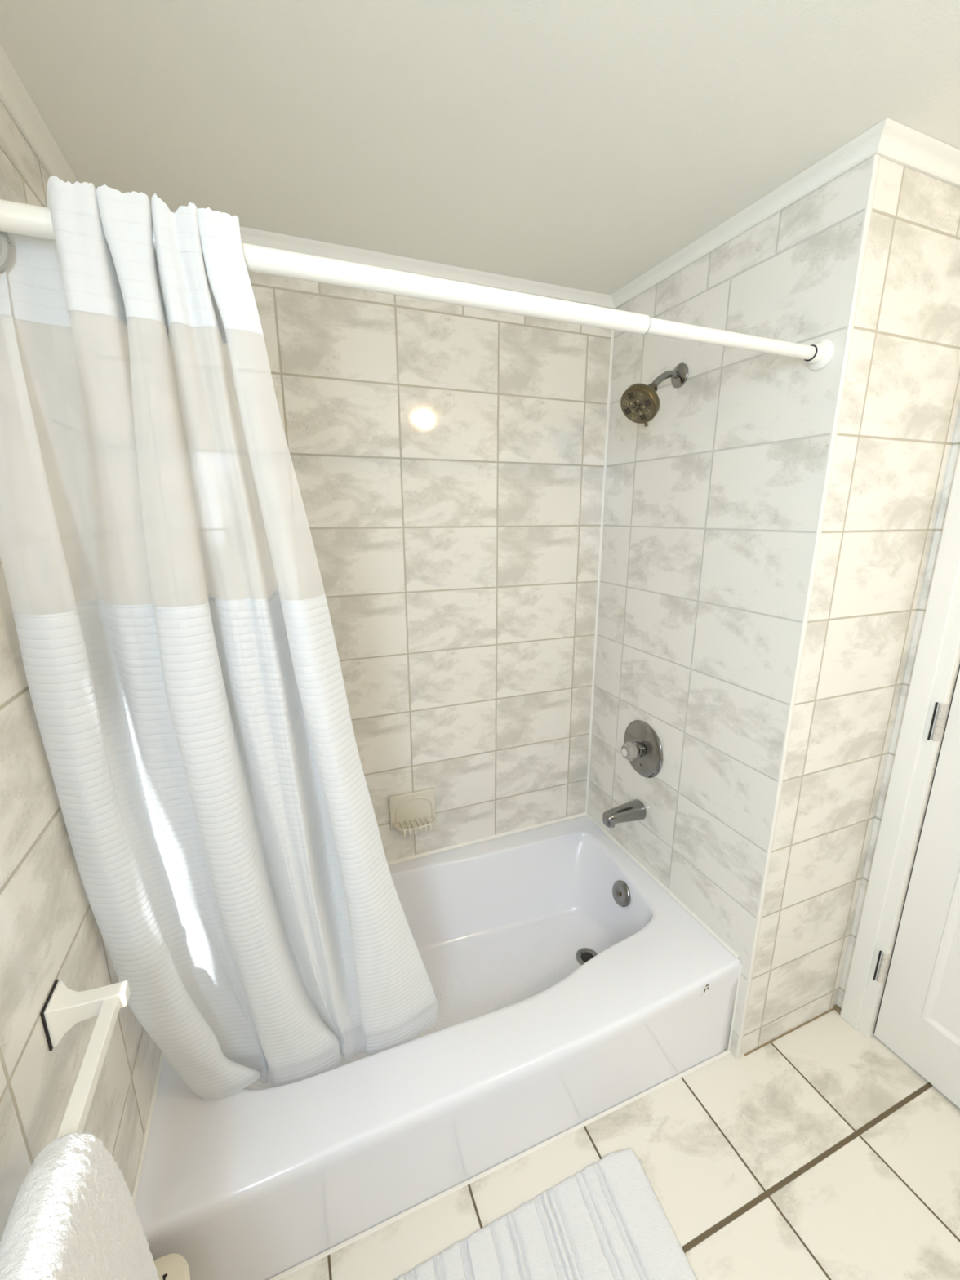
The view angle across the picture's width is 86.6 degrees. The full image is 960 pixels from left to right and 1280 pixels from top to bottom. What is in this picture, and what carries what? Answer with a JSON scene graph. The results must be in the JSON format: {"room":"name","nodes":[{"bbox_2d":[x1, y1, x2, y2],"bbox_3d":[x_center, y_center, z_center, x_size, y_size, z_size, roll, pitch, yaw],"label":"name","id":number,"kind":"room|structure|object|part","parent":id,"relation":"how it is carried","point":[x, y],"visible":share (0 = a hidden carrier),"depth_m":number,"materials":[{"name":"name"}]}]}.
{"room":"bathroom","nodes":[
{"label":"bathroom","id":0,"kind":"room"},
{"bbox_2d":[0,99,161,1241],"bbox_3d":[-0.422,0.381,0.213,0.020,2.190,2.600,-6,15,-21],"label":"wall","id":1,"kind":"structure","parent":0,"point":[50,931],"depth_m":0.70,"materials":[{"name":"tile"}]},
{"bbox_2d":[0,44,78,184],"bbox_3d":[-0.398,-0.670,-0.035,0.034,0.030,2.600,-6,15,-21],"label":"trim","id":2,"kind":"structure","parent":1,"relation":"attached to","point":[14,95],"depth_m":0.88,"materials":[{"name":"white paint"}]},
{"bbox_2d":[40,979,130,1138],"bbox_3d":[-0.432,0.581,0.440,0.088,0.063,0.675,-6,15,-21],"label":"towel bar","id":3,"kind":"object","parent":1,"relation":"attached to","point":[64,1007],"visible":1,"depth_m":0.69,"materials":[{"name":"white"}]},
{"bbox_2d":[0,1132,159,1279],"bbox_3d":[-0.363,0.820,0.449,0.142,0.537,0.398,-6,15,-21],"label":"hand towel","id":4,"kind":"object","parent":3,"relation":"hanging from","point":[73,1215],"visible":1,"depth_m":0.51,"materials":[{"name":"white fabric"}]},
{"bbox_3d":[-0.547,0.513,0.719,0.086,0.060,0.052,-6,15,-21],"label":"post","id":5,"kind":"part","parent":3,"relation":"part of","materials":[{"name":"white"}]},
{"bbox_2d":[132,1051,164,1205],"bbox_3d":[-0.748,0.929,1.220,0.006,0.006,0.785,-6,15,-21],"label":"trim","id":6,"kind":"structure","parent":1,"relation":"attached to","point":[153,1097],"depth_m":1.01,"materials":[{"name":"white"}]},
{"bbox_2d":[247,271,611,862],"bbox_3d":[-0.246,0.018,1.685,1.600,2.190,0.080,-6,15,-21],"label":"wall","id":7,"kind":"structure","parent":0,"point":[447,460],"depth_m":1.64,"materials":[{"name":"tile"}]},
{"bbox_2d":[388,787,435,836],"bbox_3d":[-0.223,0.597,1.752,0.162,0.128,0.072,-6,15,-21],"label":"soap dish","id":8,"kind":"object","parent":7,"relation":"attached to","point":[413,812],"visible":1,"depth_m":1.76,"materials":[{"name":"beige ceramic"}]},
{"bbox_2d":[393,813,435,835],"bbox_3d":[-0.222,0.644,1.762,0.144,0.032,0.061,-6,15,-21],"label":"tray","id":9,"kind":"object","parent":8,"relation":"on","point":[413,824],"depth_m":1.76,"materials":[{"name":"beige ceramic"}]},
{"bbox_3d":[-0.229,0.585,1.774,0.135,0.083,0.007,-6,15,-21],"label":"arched moulding","id":10,"kind":"part","parent":8,"relation":"part of","materials":[{"name":"beige ceramic"}]},
{"bbox_2d":[239,226,614,309],"bbox_3d":[-0.227,-1.019,1.380,1.440,0.030,0.024,-6,15,-21],"label":"trim","id":11,"kind":"structure","parent":7,"relation":"attached to","point":[248,235],"depth_m":1.40,"materials":[{"name":"white paint"}]},
{"bbox_2d":[386,812,586,865],"bbox_3d":[-0.228,0.777,1.829,1.440,0.009,0.009,-6,15,-21],"label":"trim","id":12,"kind":"structure","parent":7,"relation":"attached to","point":[434,851],"depth_m":1.92,"materials":[{"name":"white"}]},
{"bbox_2d":[0,0,959,294],"bbox_3d":[0.459,-0.803,0.332,1.973,0.050,2.680,-6,15,-21],"label":"ceiling","id":13,"kind":"structure","parent":0,"point":[581,144],"depth_m":0.86,"materials":[{"name":"white paint"}]},
{"bbox_2d":[279,1009,959,1279],"bbox_3d":[0.453,1.383,0.823,2.023,0.050,2.760,-6,15,-21],"label":"floor","id":14,"kind":"structure","parent":0,"point":[818,1152],"depth_m":1.21,"materials":[{"name":"tile"}]},
{"bbox_2d":[153,1253,190,1279],"bbox_3d":[-0.513,1.194,0.835,0.094,0.310,0.125,-6,15,-21],"label":"canister","id":15,"kind":"object","parent":14,"relation":"on","point":[174,1266],"visible":0.78,"depth_m":0.84,"materials":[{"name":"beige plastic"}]},
{"bbox_2d":[134,815,740,1279],"bbox_3d":[-0.082,1.023,1.516,1.436,0.318,0.789,-6,15,-21],"label":"bathtub","id":16,"kind":"object","parent":14,"relation":"on","point":[569,985],"visible":0.74,"depth_m":1.21,"materials":[{"name":"white ceramic"}]},
{"bbox_2d":[267,1049,730,1279],"bbox_3d":[0.056,1.256,1.221,1.440,0.006,0.006,-5,15,-21],"label":"trim","id":17,"kind":"structure","parent":16,"relation":"attached to","point":[504,1163],"depth_m":1.20,"materials":[{"name":"white"}]},
{"bbox_3d":[0.484,0.870,1.748,0.032,0.081,0.083,-6,15,-21],"label":"overflow plate","id":18,"kind":"part","parent":16,"relation":"part of","materials":[{"name":"silver metal"}]},
{"bbox_2d":[395,1148,697,1279],"bbox_3d":[0.075,1.337,0.876,0.854,0.013,0.525,-6,15,-22],"label":"bath mat","id":19,"kind":"object","parent":14,"relation":"on","point":[606,1220],"visible":1,"depth_m":1.09,"materials":[{"name":"white fabric"}]},
{"bbox_2d":[587,156,959,1057],"bbox_3d":[0.818,0.027,1.645,0.503,2.190,0.792,-6,15,-21],"label":"wall","id":20,"kind":"structure","parent":0,"point":[711,506],"depth_m":1.30,"materials":[{"name":"tile"}]},
{"bbox_2d":[0,199,834,369],"bbox_3d":[0.045,-0.533,0.804,1.438,0.062,0.057,-6,15,-21],"label":"shower curtain rod","id":21,"kind":"object","parent":20,"relation":"attached to","point":[16,218],"visible":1,"depth_m":0.76,"materials":[{"name":"white metal"}]},
{"bbox_2d":[0,175,437,1100],"bbox_3d":[-0.366,0.238,0.924,0.617,1.636,0.264,-6,15,-21],"label":"shower curtain","id":22,"kind":"object","parent":21,"relation":"hanging from","point":[171,616],"visible":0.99,"depth_m":0.77,"materials":[{"name":"grey fabric"}]},
{"bbox_3d":[-0.369,0.476,0.991,0.614,1.143,0.237,-6,15,-21],"label":"ribbed panel","id":23,"kind":"part","parent":22,"relation":"part of","materials":[{"name":"white fabric"}]},
{"bbox_2d":[585,329,613,813],"bbox_3d":[0.435,-0.177,1.872,0.006,1.842,0.006,-6,15,-21],"label":"trim","id":24,"kind":"structure","parent":20,"relation":"attached to","point":[612,331],"depth_m":1.84,"materials":[{"name":"white"}]},
{"bbox_2d":[602,799,646,827],"bbox_3d":[0.486,0.593,1.739,0.145,0.066,0.066,-6,15,-21],"label":"tub spout","id":25,"kind":"object","parent":20,"relation":"attached to","point":[634,810],"visible":1,"depth_m":1.72,"materials":[{"name":"silver metal"}]},
{"bbox_2d":[621,720,662,777],"bbox_3d":[0.514,0.370,1.706,0.077,0.193,0.193,-6,15,-21],"label":"shower valve","id":26,"kind":"object","parent":20,"relation":"attached to","point":[642,746],"visible":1,"depth_m":1.69,"materials":[{"name":"silver metal"}]},
{"bbox_3d":[0.499,0.371,1.700,0.040,0.058,0.058,-6,15,-21],"label":"knob","id":27,"kind":"part","parent":26,"relation":"part of","materials":[{"name":"white"}]},
{"bbox_2d":[620,362,688,426],"bbox_3d":[0.478,-0.671,1.381,0.193,0.174,0.108,-6,15,-21],"label":"shower","id":28,"kind":"object","parent":20,"relation":"attached to","point":[640,402],"visible":1,"depth_m":1.37,"materials":[{"name":"silver metal"}]},
{"bbox_3d":[0.507,-0.711,1.404,0.110,0.065,0.022,-7,15,-26],"label":"shower arm","id":29,"kind":"part","parent":28,"relation":"part of","materials":[{"name":"silver metal"}]},
{"bbox_2d":[586,813,739,958],"bbox_3d":[0.575,0.795,1.753,0.008,0.008,0.755,-6,15,-21],"label":"trim","id":30,"kind":"structure","parent":20,"relation":"attached to","point":[695,916],"depth_m":1.65,"materials":[{"name":"white"}]},
{"bbox_2d":[727,964,742,1050],"bbox_3d":[0.722,1.043,1.444,0.004,0.304,0.004,-6,15,-21],"label":"trim","id":31,"kind":"structure","parent":20,"relation":"attached to","point":[741,965],"depth_m":1.44,"materials":[{"name":"white"}]},
{"bbox_2d":[610,117,959,309],"bbox_3d":[0.770,-1.013,1.351,0.457,0.030,0.826,-6,15,-21],"label":"trim","id":32,"kind":"structure","parent":20,"relation":"attached to","point":[894,141],"depth_m":1.01,"materials":[{"name":"white paint"}]},
{"bbox_2d":[743,1004,841,1056],"bbox_3d":[0.950,1.177,1.526,0.393,0.012,0.030,-6,15,-21],"label":"trim","id":33,"kind":"structure","parent":20,"relation":"attached to","point":[836,1007],"depth_m":1.55,"materials":[{"name":"brown tile"}]},
{"bbox_2d":[734,154,880,1059],"bbox_3d":[0.738,0.151,1.204,0.014,2.160,0.006,-6,15,-21],"label":"trim","id":34,"kind":"structure","parent":20,"relation":"attached to","point":[876,158],"depth_m":1.12,"materials":[{"name":"white ceramic"}]},
{"bbox_2d":[836,412,959,1037],"bbox_3d":[1.500,0.295,0.551,0.080,2.190,1.808,-6,15,-21],"label":"wall","id":35,"kind":"structure","parent":0,"point":[956,445],"depth_m":1.36,"materials":[{"name":"paint"}]},
{"bbox_2d":[840,448,959,1108],"bbox_3d":[1.329,0.244,0.949,0.100,2.100,0.896,-6,15,-21],"label":"door","id":36,"kind":"structure","parent":35,"relation":"in","point":[918,1018],"depth_m":1.35,"materials":[{"name":"white paint"}]}
]}

